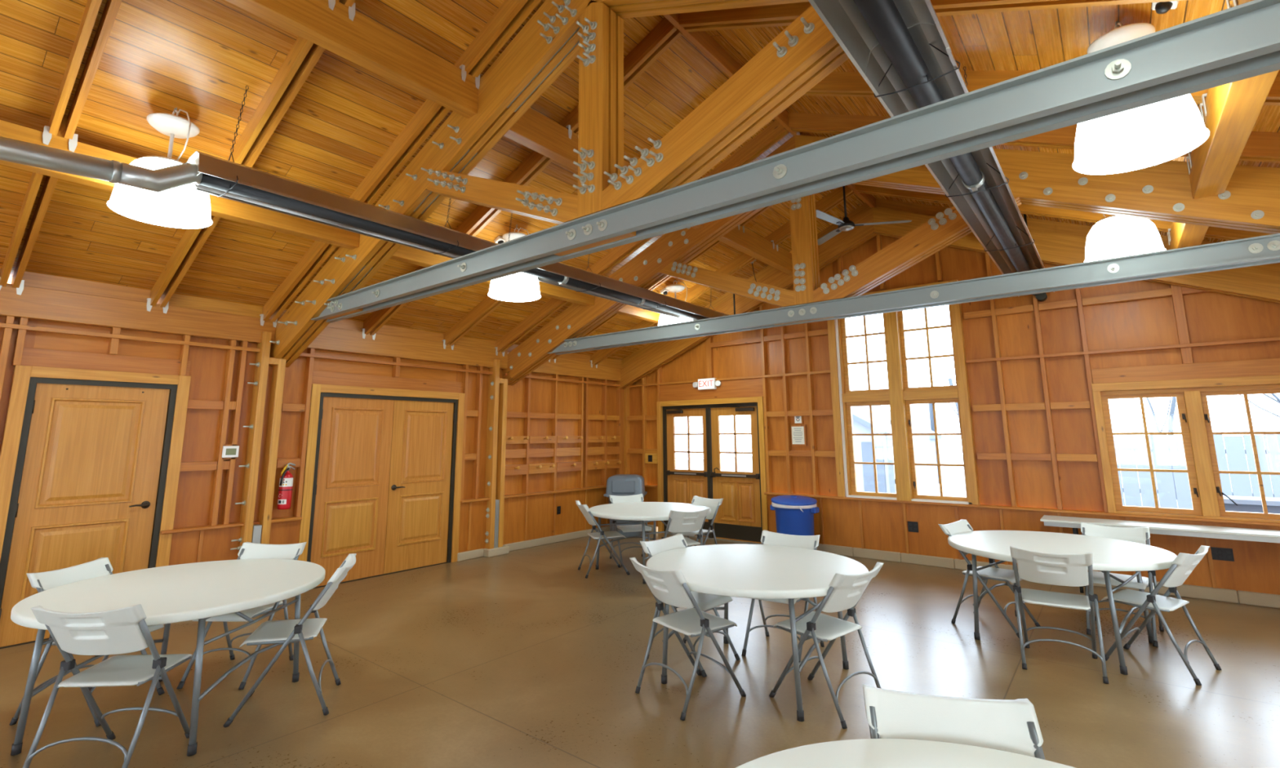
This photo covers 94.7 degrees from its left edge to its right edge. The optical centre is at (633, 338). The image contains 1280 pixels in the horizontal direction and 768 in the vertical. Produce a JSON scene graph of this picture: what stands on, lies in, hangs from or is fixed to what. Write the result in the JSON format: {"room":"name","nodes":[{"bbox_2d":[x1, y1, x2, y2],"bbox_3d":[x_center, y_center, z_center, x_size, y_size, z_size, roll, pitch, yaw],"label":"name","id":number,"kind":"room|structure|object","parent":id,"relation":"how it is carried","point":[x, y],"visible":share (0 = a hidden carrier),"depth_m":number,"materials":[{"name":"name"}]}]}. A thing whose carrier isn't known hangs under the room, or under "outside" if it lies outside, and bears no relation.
{"room":"community hall","nodes":[
{"label":"community hall","id":0,"kind":"room"},
{"bbox_2d":[230,331,285,550],"bbox_3d":[-3.940,1.250,6.162,0.175,2.655,0.325,-8,-12,38],"label":"timber post","id":1,"kind":"object","parent":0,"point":[258,491],"visible":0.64,"depth_m":6.18,"materials":[{"name":"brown wood"}]},
{"bbox_2d":[268,0,1279,367],"bbox_3d":[-0.244,-1.375,3.711,9.580,2.412,0.285,-8,-12,38],"label":"roof truss","id":2,"kind":"object","parent":1,"relation":"on","point":[660,193],"visible":0.99,"depth_m":3.24,"materials":[{"name":"brown wood"}]},
{"bbox_2d":[0,120,359,249],"bbox_3d":[-4.285,-1.297,3.366,0.120,0.250,5.470,-8,-12,38],"label":"ceiling beam","id":3,"kind":"structure","parent":2,"relation":"attached to","point":[220,207],"depth_m":4.61,"materials":[{"name":"brown wood"}]},
{"bbox_2d":[226,0,478,118],"bbox_3d":[-2.942,-2.171,2.410,0.120,0.280,5.470,-8,-12,38],"label":"ceiling beam","id":4,"kind":"structure","parent":2,"relation":"attached to","point":[362,42],"depth_m":3.85,"materials":[{"name":"brown wood"}]},
{"bbox_2d":[390,245,594,306],"bbox_3d":[-1.507,-0.747,6.766,0.120,0.250,2.980,-8,-12,38],"label":"ceiling beam","id":5,"kind":"structure","parent":2,"relation":"attached to","point":[404,254],"depth_m":6.17,"materials":[{"name":"brown wood"}]},
{"bbox_2d":[503,107,703,229],"bbox_3d":[-0.164,-1.621,5.810,0.120,0.280,2.980,-8,-12,38],"label":"ceiling beam","id":6,"kind":"structure","parent":2,"relation":"attached to","point":[534,131],"depth_m":5.02,"materials":[{"name":"brown wood"}]},
{"bbox_2d":[1188,0,1279,199],"bbox_3d":[3.140,-1.317,3.062,0.160,0.250,2.980,-8,-12,38],"label":"ceiling beam","id":7,"kind":"structure","parent":2,"relation":"attached to","point":[1233,109],"depth_m":3.31,"materials":[{"name":"brown wood"}]},
{"bbox_2d":[0,315,624,565],"bbox_3d":[-3.725,1.296,6.458,0.155,2.650,11.570,-8,-12,38],"label":"wall","id":8,"kind":"structure","parent":0,"point":[206,519],"depth_m":6.54,"materials":[{"name":"brown wood"}]},
{"bbox_2d":[0,364,191,648],"bbox_3d":[-4.793,1.405,5.204,0.220,2.235,1.200,-8,-12,38],"label":"door","id":9,"kind":"structure","parent":8,"relation":"in","point":[91,460],"depth_m":5.15,"materials":[{"name":"brown paint"}]},
{"bbox_2d":[0,283,275,344],"bbox_3d":[-5.659,-0.406,4.344,0.140,0.265,5.470,-8,-12,38],"label":"beam","id":10,"kind":"structure","parent":8,"relation":"on","point":[37,304],"depth_m":5.43,"materials":[{"name":"brown wood"}]},
{"bbox_2d":[22,271,151,302],"bbox_3d":[-4.892,-0.463,5.295,0.050,0.180,0.864,-8,-12,38],"label":"board","id":11,"kind":"object","parent":10,"relation":"on","point":[31,279],"visible":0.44,"depth_m":5.25,"materials":[{"name":"brown wood"}]},
{"bbox_2d":[168,293,262,317],"bbox_3d":[-4.283,-0.342,6.040,0.050,0.180,0.844,-8,-12,38],"label":"board","id":12,"kind":"object","parent":10,"relation":"on","point":[176,300],"visible":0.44,"depth_m":6.01,"materials":[{"name":"brown wood"}]},
{"bbox_2d":[222,444,239,459],"bbox_3d":[-4.114,1.149,5.992,0.117,0.150,0.140,-8,-12,38],"label":"thermostat","id":13,"kind":"object","parent":8,"relation":"attached to","point":[228,451],"visible":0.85,"depth_m":5.96,"materials":[{"name":"white plastic"}]},
{"bbox_2d":[275,457,300,509],"bbox_3d":[-3.737,1.558,6.357,0.166,0.530,0.265,-8,-12,38],"label":"fire extinguisher","id":14,"kind":"object","parent":8,"relation":"attached to","point":[286,481],"visible":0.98,"depth_m":6.28,"materials":[{"name":"red metal"}]},
{"bbox_2d":[297,383,465,588],"bbox_3d":[-3.063,1.747,7.321,0.220,2.235,2.030,-8,-12,38],"label":"door","id":15,"kind":"structure","parent":8,"relation":"in","point":[383,468],"depth_m":7.20,"materials":[{"name":"brown paint"}]},
{"bbox_2d":[306,327,507,369],"bbox_3d":[-2.881,0.144,7.745,0.140,0.265,2.980,-8,-12,38],"label":"beam","id":16,"kind":"structure","parent":8,"relation":"on","point":[331,339],"depth_m":7.55,"materials":[{"name":"brown wood"}]},
{"bbox_2d":[277,310,364,331],"bbox_3d":[-3.634,-0.213,6.836,0.050,0.180,0.994,-8,-12,38],"label":"board","id":17,"kind":"object","parent":16,"relation":"on","point":[345,324],"visible":0.36,"depth_m":7.04,"materials":[{"name":"brown wood"}]},
{"bbox_2d":[375,324,444,342],"bbox_3d":[-2.934,-0.075,7.692,0.050,0.180,1.004,-8,-12,38],"label":"board","id":18,"kind":"object","parent":16,"relation":"on","point":[384,330],"visible":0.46,"depth_m":7.68,"materials":[{"name":"brown wood"}]},
{"bbox_2d":[454,337,495,350],"bbox_3d":[-2.306,0.050,8.461,0.050,0.180,0.764,-8,-12,38],"label":"board","id":19,"kind":"object","parent":16,"relation":"on","point":[465,341],"visible":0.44,"depth_m":8.48,"materials":[{"name":"brown wood"}]},
{"bbox_2d":[505,464,527,475],"bbox_3d":[-1.756,1.950,8.765,0.185,0.145,0.430,-8,-12,38],"label":"board","id":20,"kind":"object","parent":8,"relation":"attached to","point":[514,469],"visible":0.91,"depth_m":8.75,"materials":[{"name":"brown wood"}]},
{"bbox_2d":[506,435,528,444],"bbox_3d":[-1.758,1.516,8.837,0.185,0.115,0.430,-8,-12,38],"label":"board","id":21,"kind":"object","parent":8,"relation":"attached to","point":[509,439],"visible":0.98,"depth_m":8.84,"materials":[{"name":"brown wood"}]},
{"bbox_2d":[457,525,609,561],"bbox_3d":[-3.719,2.637,6.158,0.210,0.105,11.450,-8,-12,38],"label":"baseboard","id":22,"kind":"structure","parent":8,"relation":"attached to","point":[487,553],"depth_m":8.70,"materials":[{"name":"beige concrete"}]},
{"bbox_2d":[484,359,507,549],"bbox_3d":[-2.011,1.632,8.524,0.175,2.655,0.260,-8,-12,38],"label":"timber post","id":23,"kind":"object","parent":22,"relation":"on","point":[495,475],"visible":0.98,"depth_m":8.47,"materials":[{"name":"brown wood"}]},
{"bbox_2d":[528,462,555,474],"bbox_3d":[-1.427,2.015,9.168,0.185,0.145,0.540,-8,-12,38],"label":"board","id":24,"kind":"object","parent":8,"relation":"attached to","point":[544,468],"visible":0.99,"depth_m":9.15,"materials":[{"name":"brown wood"}]},
{"bbox_2d":[528,435,555,444],"bbox_3d":[-1.429,1.581,9.240,0.185,0.115,0.540,-8,-12,38],"label":"board","id":25,"kind":"object","parent":8,"relation":"attached to","point":[533,439],"visible":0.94,"depth_m":9.21,"materials":[{"name":"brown wood"}]},
{"bbox_2d":[556,461,582,472],"bbox_3d":[-1.053,2.089,9.626,0.185,0.145,0.570,-8,-12,38],"label":"board","id":26,"kind":"object","parent":8,"relation":"attached to","point":[562,466],"visible":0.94,"depth_m":9.61,"materials":[{"name":"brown wood"}]},
{"bbox_2d":[556,435,582,443],"bbox_3d":[-1.055,1.655,9.697,0.185,0.115,0.570,-8,-12,38],"label":"board","id":27,"kind":"object","parent":8,"relation":"attached to","point":[560,439],"visible":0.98,"depth_m":9.68,"materials":[{"name":"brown wood"}]},
{"bbox_2d":[531,358,621,381],"bbox_3d":[-0.989,0.519,10.061,0.140,0.265,2.650,-8,-12,38],"label":"beam","id":28,"kind":"structure","parent":8,"relation":"on","point":[564,367],"depth_m":10.03,"materials":[{"name":"brown wood"}]},
{"bbox_2d":[556,353,590,362],"bbox_3d":[-1.057,0.297,9.990,0.050,0.180,0.884,-8,-12,38],"label":"board","id":29,"kind":"object","parent":28,"relation":"on","point":[575,357],"visible":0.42,"depth_m":10.04,"materials":[{"name":"brown wood"}]},
{"bbox_2d":[587,460,609,470],"bbox_3d":[-0.637,2.171,10.135,0.185,0.145,0.457,-8,-12,38],"label":"board","id":30,"kind":"object","parent":8,"relation":"attached to","point":[594,464],"visible":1,"depth_m":10.13,"materials":[{"name":"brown wood"}]},
{"bbox_2d":[502,134,1279,385],"bbox_3d":[1.770,-0.976,6.176,9.580,2.412,0.230,-8,-12,38],"label":"roof truss","id":31,"kind":"object","parent":8,"relation":"on","point":[1250,201],"visible":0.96,"depth_m":5.31,"materials":[{"name":"brown wood"}]},
{"bbox_2d":[614,304,660,323],"bbox_3d":[0.386,-0.372,9.083,0.120,0.250,2.650,-8,-12,38],"label":"ceiling beam","id":32,"kind":"structure","parent":31,"relation":"attached to","point":[628,310],"depth_m":8.63,"materials":[{"name":"brown wood"}]},
{"bbox_2d":[718,225,792,275],"bbox_3d":[1.729,-1.247,8.127,0.120,0.280,2.650,-8,-12,38],"label":"ceiling beam","id":33,"kind":"structure","parent":31,"relation":"attached to","point":[748,242],"depth_m":8.01,"materials":[{"name":"brown wood"}]},
{"bbox_2d":[1165,222,1208,249],"bbox_3d":[5.033,-0.942,5.378,0.160,0.250,2.650,-8,-12,38],"label":"ceiling beam","id":34,"kind":"structure","parent":31,"relation":"attached to","point":[1182,235],"depth_m":5.11,"materials":[{"name":"brown wood"}]},
{"bbox_2d":[0,531,1279,767],"bbox_3d":[-0.081,2.260,3.357,10.020,0.100,12.020,-8,-12,38],"label":"floor","id":35,"kind":"structure","parent":0,"point":[517,659],"depth_m":3.97,"materials":[{"name":"concrete"}]},
{"bbox_2d":[8,557,164,726],"bbox_3d":[-3.359,1.862,3.696,0.610,0.843,0.500,-1,-9,4],"label":"folding chair","id":36,"kind":"object","parent":35,"relation":"on","point":[42,581],"visible":0.34,"depth_m":3.74,"materials":[{"name":"white plastic"}]},
{"bbox_2d":[22,604,192,767],"bbox_3d":[-2.656,1.749,3.038,0.500,0.843,0.611,0,-9,-2],"label":"folding chair","id":37,"kind":"object","parent":35,"relation":"on","point":[125,630],"visible":1,"depth_m":2.92,"materials":[{"name":"white plastic"}]},
{"bbox_2d":[10,559,325,756],"bbox_3d":[-2.777,1.890,3.616,1.524,0.740,1.524,0,-9,1],"label":"folding table","id":38,"kind":"object","parent":35,"relation":"on","point":[166,595],"visible":0.86,"depth_m":3.44,"materials":[{"name":"white plastic"}]},
{"bbox_2d":[176,542,306,689],"bbox_3d":[-2.785,1.950,4.243,0.500,0.843,0.611,-1,-9,2],"label":"folding chair","id":39,"kind":"object","parent":35,"relation":"on","point":[248,550],"visible":0.42,"depth_m":4.36,"materials":[{"name":"white plastic"}]},
{"bbox_2d":[223,553,356,727],"bbox_3d":[-2.129,1.863,3.736,0.611,0.843,0.500,3,-10,-18],"label":"folding chair","id":40,"kind":"object","parent":35,"relation":"on","point":[285,632],"visible":1,"depth_m":3.63,"materials":[{"name":"white plastic"}]},
{"bbox_2d":[575,500,630,578],"bbox_3d":[-0.401,2.434,7.235,0.610,0.843,0.500,2,-10,-16],"label":"folding chair","id":41,"kind":"object","parent":35,"relation":"on","point":[586,512],"visible":1,"depth_m":7.09,"materials":[{"name":"white plastic"}]},
{"bbox_2d":[603,474,647,536],"bbox_3d":[-0.136,2.787,9.889,0.670,0.985,0.610,-1,-9,7],"label":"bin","id":42,"kind":"object","parent":35,"relation":"on","point":[620,485],"visible":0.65,"depth_m":9.67,"materials":[{"name":"grey plastic"}]},
{"bbox_2d":[608,493,651,566],"bbox_3d":[-0.033,2.543,7.906,0.500,0.843,0.611,3,-10,-17],"label":"folding chair","id":43,"kind":"object","parent":35,"relation":"on","point":[636,498],"visible":0.52,"depth_m":7.96,"materials":[{"name":"white plastic"}]},
{"bbox_2d":[589,502,711,583],"bbox_3d":[0.197,2.492,7.335,1.524,0.740,1.524,7,-12,-38],"label":"folding table","id":44,"kind":"object","parent":35,"relation":"on","point":[643,512],"visible":0.76,"depth_m":7.26,"materials":[{"name":"grey"}]},
{"bbox_2d":[655,507,710,546],"bbox_3d":[0.527,2.338,6.686,0.500,0.843,0.611,4,-10,-23],"label":"folding chair","id":45,"kind":"object","parent":35,"relation":"on","point":[678,522],"visible":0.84,"depth_m":6.54,"materials":[{"name":"white plastic"}]},
{"bbox_2d":[629,557,746,720],"bbox_3d":[0.339,1.864,3.818,0.611,0.843,0.500,6,-11,-35],"label":"folding chair","id":46,"kind":"object","parent":35,"relation":"on","point":[671,588],"visible":1,"depth_m":3.72,"materials":[{"name":"white plastic"}]},
{"bbox_2d":[640,533,740,677],"bbox_3d":[0.414,1.971,4.463,0.611,0.843,0.500,-9,-13,42],"label":"folding chair","id":47,"kind":"object","parent":35,"relation":"on","point":[705,602],"visible":0.44,"depth_m":4.43,"materials":[{"name":"white plastic"}]},
{"bbox_2d":[671,495,723,545],"bbox_3d":[0.796,2.483,7.564,0.611,0.843,0.500,8,-13,-42],"label":"folding chair","id":48,"kind":"object","parent":35,"relation":"on","point":[713,504],"visible":0.52,"depth_m":7.60,"materials":[{"name":"white plastic"}]},
{"bbox_2d":[646,544,868,721],"bbox_3d":[0.851,1.957,4.129,1.524,0.740,1.524,-7,-11,34],"label":"folding table","id":49,"kind":"object","parent":35,"relation":"on","point":[738,571],"visible":0.79,"depth_m":3.97,"materials":[{"name":"grey"}]},
{"bbox_2d":[741,529,824,666],"bbox_3d":[1.159,1.994,4.625,0.500,0.843,0.611,-7,-11,34],"label":"folding chair","id":50,"kind":"object","parent":35,"relation":"on","point":[768,538],"visible":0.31,"depth_m":4.80,"materials":[{"name":"white plastic"}]},
{"bbox_2d":[769,495,819,535],"bbox_3d":[2.248,2.601,8.232,0.670,0.788,0.623,-8,-12,38],"label":"bin","id":51,"kind":"object","parent":35,"relation":"on","point":[794,514],"visible":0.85,"depth_m":8.04,"materials":[{"name":"blue plastic"}]},
{"bbox_2d":[768,562,884,728],"bbox_3d":[1.216,1.843,3.714,0.500,0.843,0.611,7,-12,-39],"label":"folding chair","id":52,"kind":"object","parent":35,"relation":"on","point":[844,592],"visible":0.99,"depth_m":3.60,"materials":[{"name":"white plastic"}]},
{"bbox_2d":[735,738,1075,767],"bbox_3d":[0.734,1.431,0.952,1.524,0.740,1.524,-3,-10,19],"label":"folding table","id":53,"kind":"object","parent":35,"relation":"on","point":[861,753],"visible":1,"depth_m":1.65,"materials":[{"name":"grey"}]},
{"bbox_2d":[862,684,1045,759],"bbox_3d":[0.906,1.480,1.519,0.500,0.843,0.611,-3,-10,14],"label":"folding chair","id":54,"kind":"object","parent":35,"relation":"on","point":[1011,726],"visible":0.68,"depth_m":1.80,"materials":[{"name":"white plastic"}]},
{"bbox_2d":[938,519,1039,638],"bbox_3d":[3.121,2.081,5.207,0.500,0.843,0.611,7,-12,-38],"label":"folding chair","id":55,"kind":"object","parent":35,"relation":"on","point":[1006,575],"visible":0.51,"depth_m":5.14,"materials":[{"name":"white plastic"}]},
{"bbox_2d":[1009,545,1108,684],"bbox_3d":[3.066,1.929,4.290,0.500,0.843,0.610,-6,-11,33],"label":"folding chair","id":56,"kind":"object","parent":35,"relation":"on","point":[1054,569],"visible":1,"depth_m":4.19,"materials":[{"name":"white plastic"}]},
{"bbox_2d":[947,530,1177,675],"bbox_3d":[3.434,2.052,4.775,1.524,0.740,1.524,8,-12,-40],"label":"folding table","id":57,"kind":"object","parent":35,"relation":"on","point":[1108,555],"visible":0.83,"depth_m":4.69,"materials":[{"name":"grey"}]},
{"bbox_2d":[1080,522,1164,647],"bbox_3d":[4.100,2.042,4.999,0.500,0.843,0.611,-9,-13,43],"label":"folding chair","id":58,"kind":"object","parent":35,"relation":"on","point":[1136,535],"visible":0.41,"depth_m":5.05,"materials":[{"name":"white plastic"}]},
{"bbox_2d":[1040,515,1279,593],"bbox_3d":[5.502,2.215,5.766,2.440,0.722,0.430,-8,-12,38],"label":"table","id":59,"kind":"object","parent":35,"relation":"on","point":[1171,529],"visible":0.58,"depth_m":5.79,"materials":[{"name":"white plastic"}]},
{"bbox_2d":[1101,545,1222,685],"bbox_3d":[3.774,1.921,4.258,0.500,0.843,0.610,6,-11,-33],"label":"folding chair","id":60,"kind":"object","parent":35,"relation":"on","point":[1184,564],"visible":0.97,"depth_m":4.16,"materials":[{"name":"white plastic"}]},
{"bbox_2d":[0,0,1279,360],"bbox_3d":[-0.041,-1.692,3.964,10.108,2.154,11.820,-8,-12,38],"label":"ceiling","id":61,"kind":"structure","parent":0,"point":[198,58],"depth_m":4.51,"materials":[{"name":"brown wood"}]},
{"bbox_2d":[0,0,122,295],"bbox_3d":[-3.419,-1.663,3.649,4.775,2.152,0.166,-8,-12,38],"label":"rafter","id":62,"kind":"object","parent":61,"relation":"attached to","point":[60,124],"visible":0.93,"depth_m":3.82,"materials":[{"name":"brown wood"}]},
{"bbox_2d":[106,107,212,228],"bbox_3d":[-3.205,-1.252,4.070,0.562,0.832,0.562,-4,-10,21],"label":"pendant lamp","id":63,"kind":"object","parent":61,"relation":"hanging from","point":[184,206],"visible":0.82,"depth_m":3.98,"materials":[{"name":"white"}]},
{"bbox_2d":[146,0,355,313],"bbox_3d":[-2.804,-1.542,4.402,4.775,2.152,0.166,-8,-12,38],"label":"rafter","id":64,"kind":"object","parent":61,"relation":"attached to","point":[302,58],"visible":0.59,"depth_m":4.34,"materials":[{"name":"brown wood"}]},
{"bbox_2d":[0,85,741,332],"bbox_3d":[-1.828,-1.099,5.145,0.384,1.021,11.301,-8,-12,38],"label":"heater","id":65,"kind":"object","parent":61,"relation":"hanging from","point":[211,175],"visible":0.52,"depth_m":4.34,"materials":[{"name":"silver metal"}]},
{"bbox_2d":[259,0,541,327],"bbox_3d":[-2.201,-1.422,5.140,4.775,2.152,0.166,-8,-12,38],"label":"rafter","id":66,"kind":"object","parent":61,"relation":"attached to","point":[508,17],"visible":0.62,"depth_m":4.85,"materials":[{"name":"brown wood"}]},
{"bbox_2d":[442,296,504,350],"bbox_3d":[-0.801,-1.145,6.854,4.775,2.152,0.166,-8,-12,38],"label":"rafter","id":67,"kind":"object","parent":61,"relation":"attached to","point":[485,308],"visible":0.27,"depth_m":7.76,"materials":[{"name":"brown wood"}]},
{"bbox_2d":[488,224,541,302],"bbox_3d":[-1.281,-0.867,6.392,0.562,0.832,0.562,-4,-10,21],"label":"pendant lamp","id":68,"kind":"object","parent":61,"relation":"hanging from","point":[521,286],"visible":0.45,"depth_m":6.22,"materials":[{"name":"white glass"}]},
{"bbox_2d":[361,17,682,340],"bbox_3d":[-1.504,-1.284,5.993,4.775,2.152,0.166,-8,-12,38],"label":"rafter","id":69,"kind":"object","parent":61,"relation":"attached to","point":[664,34],"visible":0.49,"depth_m":5.49,"materials":[{"name":"brown wood"}]},
{"bbox_2d":[494,120,788,356],"bbox_3d":[-0.249,-1.036,7.530,4.775,2.152,0.166,-8,-12,38],"label":"rafter","id":70,"kind":"object","parent":61,"relation":"attached to","point":[775,131],"visible":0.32,"depth_m":7.43,"materials":[{"name":"brown wood"}]},
{"bbox_2d":[548,204,773,363],"bbox_3d":[0.410,-0.905,8.337,4.775,2.152,0.166,-8,-12,38],"label":"rafter","id":71,"kind":"object","parent":61,"relation":"attached to","point":[762,210],"visible":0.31,"depth_m":8.07,"materials":[{"name":"brown wood"}]},
{"bbox_2d":[657,280,693,325],"bbox_3d":[0.615,-0.521,8.718,0.562,0.832,0.562,-4,-10,21],"label":"pendant lamp","id":72,"kind":"object","parent":61,"relation":"hanging from","point":[664,319],"visible":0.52,"depth_m":8.55,"materials":[{"name":"white glass"}]},
{"bbox_2d":[589,185,854,368],"bbox_3d":[1.038,-0.781,9.105,4.775,2.152,0.166,-8,-12,38],"label":"rafter","id":73,"kind":"object","parent":61,"relation":"attached to","point":[835,197],"visible":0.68,"depth_m":8.69,"materials":[{"name":"brown wood"}]},
{"bbox_2d":[662,13,796,135],"bbox_3d":[0.782,-2.449,5.171,0.044,0.175,2.980,-8,-12,38],"label":"board","id":74,"kind":"object","parent":61,"relation":"attached to","point":[702,40],"visible":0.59,"depth_m":5.03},
{"bbox_2d":[622,203,871,367],"bbox_3d":[1.571,-0.675,9.757,4.775,2.152,0.112,-8,-12,38],"label":"rafter","id":75,"kind":"object","parent":61,"relation":"attached to","point":[864,207],"visible":0.17,"depth_m":9.43,"materials":[{"name":"brown wood"}]},
{"bbox_2d":[800,132,875,208],"bbox_3d":[2.675,-2.074,7.487,0.044,0.175,2.650,-8,-12,38],"label":"board","id":76,"kind":"object","parent":61,"relation":"attached to","point":[868,199],"visible":0.1,"depth_m":8.02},
{"bbox_2d":[815,186,911,244],"bbox_3d":[2.558,-1.741,7.200,1.280,0.776,1.221,-8,-12,38],"label":"ceiling fan","id":77,"kind":"object","parent":76,"relation":"hanging from","point":[846,224],"visible":0.97,"depth_m":7.20,"materials":[{"name":"black plastic"}]},
{"bbox_2d":[808,0,1054,295],"bbox_3d":[1.230,-1.696,2.751,0.384,0.983,11.450,-8,-12,38],"label":"heater","id":78,"kind":"object","parent":61,"relation":"hanging from","point":[901,49],"visible":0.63,"depth_m":2.94,"materials":[{"name":"silver metal"}]},
{"bbox_2d":[679,0,1237,31],"bbox_3d":[2.244,-1.800,3.014,4.755,2.143,0.166,-8,-12,38],"label":"rafter","id":79,"kind":"object","parent":61,"relation":"attached to","point":[780,15],"visible":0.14,"depth_m":3.94,"materials":[{"name":"brown wood"}]},
{"bbox_2d":[787,112,1279,174],"bbox_3d":[3.499,-1.552,4.551,4.755,2.143,0.166,-8,-12,38],"label":"rafter","id":80,"kind":"object","parent":61,"relation":"attached to","point":[1260,146],"visible":0.34,"depth_m":4.71,"materials":[{"name":"brown wood"}]},
{"bbox_2d":[803,70,1279,122],"bbox_3d":[2.947,-1.661,3.875,4.755,2.143,0.166,-8,-12,38],"label":"rafter","id":81,"kind":"object","parent":61,"relation":"attached to","point":[852,84],"visible":0.3,"depth_m":4.27,"materials":[{"name":"brown wood"}]},
{"bbox_2d":[855,184,1271,244],"bbox_3d":[4.786,-1.297,6.127,4.755,2.143,0.166,-8,-12,38],"label":"rafter","id":82,"kind":"object","parent":61,"relation":"attached to","point":[1224,233],"visible":0.4,"depth_m":6.29,"materials":[{"name":"brown wood"}]},
{"bbox_2d":[875,197,1279,265],"bbox_3d":[5.319,-1.191,6.779,4.755,2.143,0.112,-8,-12,38],"label":"rafter","id":83,"kind":"object","parent":61,"relation":"attached to","point":[1066,228],"visible":0.22,"depth_m":7.13,"materials":[{"name":"brown wood"}]},
{"bbox_2d":[1084,213,1166,262],"bbox_3d":[4.318,-1.130,5.271,0.562,0.832,0.562,-1,-9,3],"label":"pendant lamp","id":84,"kind":"object","parent":61,"relation":"hanging from","point":[1113,236],"visible":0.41,"depth_m":5.07,"materials":[{"name":"white glass"}]},
{"bbox_2d":[1072,21,1209,174],"bbox_3d":[2.697,-1.410,3.231,0.562,0.832,0.562,-1,-9,3],"label":"pendant lamp","id":85,"kind":"object","parent":61,"relation":"hanging from","point":[1151,135],"visible":0.65,"depth_m":3.12,"materials":[{"name":"white glass"}]},
{"bbox_2d":[1151,0,1179,13],"bbox_3d":[2.699,-1.705,2.990,0.105,0.099,0.100,-8,-12,38],"label":"sensor","id":86,"kind":"object","parent":61,"relation":"attached to","point":[1162,7],"visible":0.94,"depth_m":2.98,"materials":[{"name":"white plastic"}]},
{"bbox_2d":[623,235,1279,595],"bbox_3d":[3.498,0.383,8.100,9.720,4.920,0.165,-8,-12,38],"label":"wall","id":87,"kind":"structure","parent":0,"point":[1033,365],"depth_m":7.15,"materials":[{"name":"brown wood"}]},
{"bbox_2d":[693,377,721,390],"bbox_3d":[1.215,0.755,9.835,0.539,0.185,0.092,-8,-12,38],"label":"exit sign","id":88,"kind":"object","parent":87,"relation":"attached to","point":[709,383],"visible":1,"depth_m":9.80,"materials":[{"name":"white plastic"}]},
{"bbox_2d":[656,396,768,544],"bbox_3d":[1.255,2.118,9.684,2.050,2.235,0.196,-8,-12,38],"label":"door","id":89,"kind":"structure","parent":87,"relation":"in","point":[742,515],"depth_m":9.59,"materials":[{"name":"brown paint"}]},
{"bbox_2d":[790,424,808,446],"bbox_3d":[2.460,1.444,8.819,0.270,0.330,0.039,-8,-12,38],"label":"framed notice","id":90,"kind":"object","parent":87,"relation":"attached to","point":[798,433],"visible":1,"depth_m":8.80,"materials":[{"name":"beige paper"}]},
{"bbox_2d":[826,279,980,505],"bbox_3d":[3.565,0.728,8.005,1.730,2.833,0.200,-8,-12,38],"label":"window","id":91,"kind":"structure","parent":87,"relation":"in","point":[899,395],"depth_m":7.92,"materials":[{"name":"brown wood"}]},
{"bbox_2d":[616,207,1279,390],"bbox_3d":[3.412,-0.688,8.184,9.530,2.340,0.150,-8,-12,38],"label":"beam","id":92,"kind":"structure","parent":87,"relation":"attached to","point":[1261,282],"depth_m":7.97,"materials":[{"name":"brown wood"}]},
{"bbox_2d":[644,524,1279,608],"bbox_3d":[3.541,2.844,7.663,9.426,0.120,0.110,-8,-12,38],"label":"baseboard","id":93,"kind":"structure","parent":87,"relation":"attached to","point":[1268,600],"depth_m":6.95,"materials":[{"name":"beige concrete"}]},
{"bbox_2d":[1091,375,1279,523],"bbox_3d":[5.876,1.120,6.064,1.715,1.403,0.185,-8,-12,38],"label":"window","id":94,"kind":"structure","parent":87,"relation":"in","point":[1197,433],"depth_m":6.10,"materials":[{"name":"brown wood"}]},
{"bbox_2d":[1206,546,1234,561],"bbox_3d":[5.829,2.140,5.867,0.190,0.120,0.013,-8,-12,38],"label":"power outlet","id":95,"kind":"object","parent":87,"relation":"attached to","point":[1218,553],"visible":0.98,"depth_m":5.85,"materials":[{"name":"black plastic"}]},
{"label":"outside","id":96,"kind":"structure","parent":0,"visible":0},
{"bbox_2d":[675,454,1273,583],"bbox_3d":[21.588,6.064,26.118,50.000,0.130,51.250,-8,-12,38],"label":"yard","id":97,"kind":"structure","parent":96,"point":[953,484],"depth_m":31.57,"materials":[{"name":"grey"}]},
{"bbox_2d":[852,405,942,494],"bbox_3d":[7.144,3.455,18.981,3.900,2.820,5.600,-8,-12,38],"label":"window view","id":98,"kind":"object","parent":97,"relation":"on","point":[927,479],"visible":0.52,"depth_m":16.48,"materials":[{"name":"grey"}]},
{"bbox_2d":[913,327,961,439],"bbox_3d":[11.462,1.544,19.227,4.351,6.646,3.175,7,-12,-39],"label":"bare tree","id":99,"kind":"object","parent":97,"relation":"on","point":[950,381],"visible":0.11,"depth_m":19.13,"materials":[{"name":"grey plant"}]},
{"bbox_2d":[1146,396,1177,499],"bbox_3d":[14.088,0.844,16.106,3.477,6.972,5.224,-3,-10,16],"label":"bare tree","id":100,"kind":"object","parent":97,"relation":"on","point":[1171,429],"visible":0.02,"depth_m":16.02,"materials":[{"name":"grey plant"}]},
{"bbox_2d":[1113,434,1279,509],"bbox_3d":[17.867,2.220,8.521,18.000,1.737,0.080,-8,-12,38],"label":"window view","id":101,"kind":"object","parent":97,"relation":"on","point":[1235,451],"visible":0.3,"depth_m":13.07,"materials":[{"name":"grey"}]},
{"bbox_2d":[1222,495,1279,513],"bbox_3d":[8.902,2.608,7.922,1.580,0.860,0.680,-8,-12,38],"label":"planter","id":102,"kind":"object","parent":97,"relation":"on","point":[1245,504],"visible":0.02,"depth_m":8.03,"materials":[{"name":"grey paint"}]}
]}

